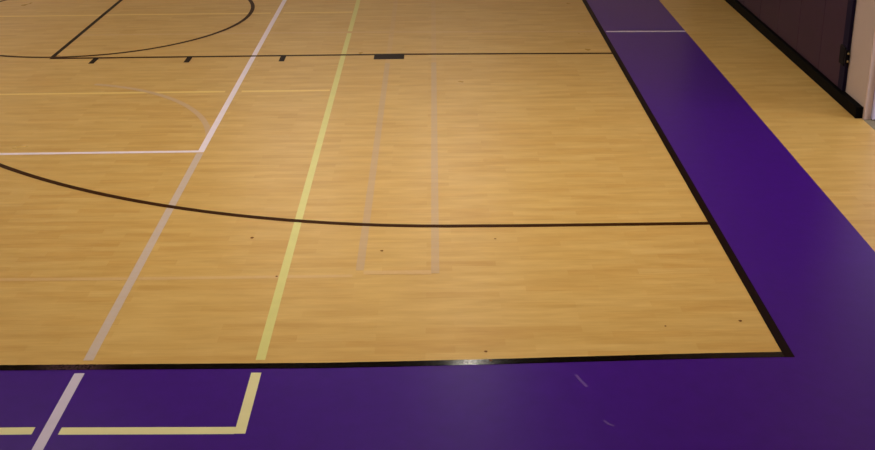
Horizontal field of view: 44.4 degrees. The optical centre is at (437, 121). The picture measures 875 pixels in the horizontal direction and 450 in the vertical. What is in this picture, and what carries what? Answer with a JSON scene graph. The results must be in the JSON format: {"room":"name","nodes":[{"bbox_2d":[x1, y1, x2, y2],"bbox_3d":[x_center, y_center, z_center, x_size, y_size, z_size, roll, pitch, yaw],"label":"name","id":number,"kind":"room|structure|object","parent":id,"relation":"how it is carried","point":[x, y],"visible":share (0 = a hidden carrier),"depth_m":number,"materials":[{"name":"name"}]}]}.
{"room":"sports hall","nodes":[
{"label":"sports hall","id":0,"kind":"room"},
{"bbox_2d":[0,0,874,449],"bbox_3d":[-5.955,-0.675,11.268,23.114,0.053,24.638,-1,20,0],"label":"floor","id":1,"kind":"structure","parent":0,"point":[225,224],"depth_m":7.12,"materials":[{"name":"brown wood"}]},
{"bbox_2d":[845,0,874,118],"bbox_3d":[3.640,-5.641,14.844,0.239,6.756,14.646,-1,20,0],"label":"wall","id":2,"kind":"structure","parent":0,"point":[864,19],"depth_m":9.10,"materials":[{"name":"beige paint"}]},
{"bbox_2d":[744,0,760,18],"bbox_3d":[3.550,-2.386,11.729,0.027,2.436,0.632,-1,20,0],"label":"mat","id":3,"kind":"object","parent":2,"relation":"attached to","point":[754,6],"visible":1,"depth_m":12.02,"materials":[{"name":"purple plastic"}]},
{"bbox_2d":[760,0,779,33],"bbox_3d":[3.554,-2.171,11.131,0.027,2.436,0.632,-1,20,0],"label":"mat","id":4,"kind":"object","parent":2,"relation":"attached to","point":[769,12],"visible":1,"depth_m":11.45,"materials":[{"name":"purple plastic"}]},
{"bbox_2d":[777,0,801,50],"bbox_3d":[3.557,-1.955,10.534,0.027,2.436,0.632,-1,20,0],"label":"mat","id":5,"kind":"object","parent":2,"relation":"attached to","point":[790,10],"visible":1,"depth_m":10.83,"materials":[{"name":"purple plastic"}]},
{"bbox_2d":[725,0,863,117],"bbox_3d":[3.527,-2.558,15.956,0.061,0.101,14.641,-1,20,0],"label":"baseboard","id":6,"kind":"structure","parent":2,"relation":"attached to","point":[844,99],"depth_m":10.37,"materials":[{"name":"black rubber"}]},
{"bbox_2d":[797,0,825,68],"bbox_3d":[3.560,-1.740,9.936,0.027,2.436,0.632,-1,20,0],"label":"mat","id":7,"kind":"object","parent":2,"relation":"attached to","point":[812,13],"visible":1,"depth_m":10.21,"materials":[{"name":"purple plastic"}]},
{"bbox_2d":[818,0,856,90],"bbox_3d":[3.556,-1.519,9.324,0.043,2.436,0.663,-1,20,0],"label":"mat","id":8,"kind":"object","parent":2,"relation":"attached to","point":[839,15],"visible":1,"depth_m":9.55,"materials":[{"name":"purple plastic"}]},
{"bbox_2d":[863,29,874,119],"bbox_3d":[4.072,-1.073,8.633,0.975,2.261,0.138,-1,20,0],"label":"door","id":9,"kind":"structure","parent":2,"relation":"in","point":[869,108],"depth_m":8.98,"materials":[{"name":"paint"}]}
]}

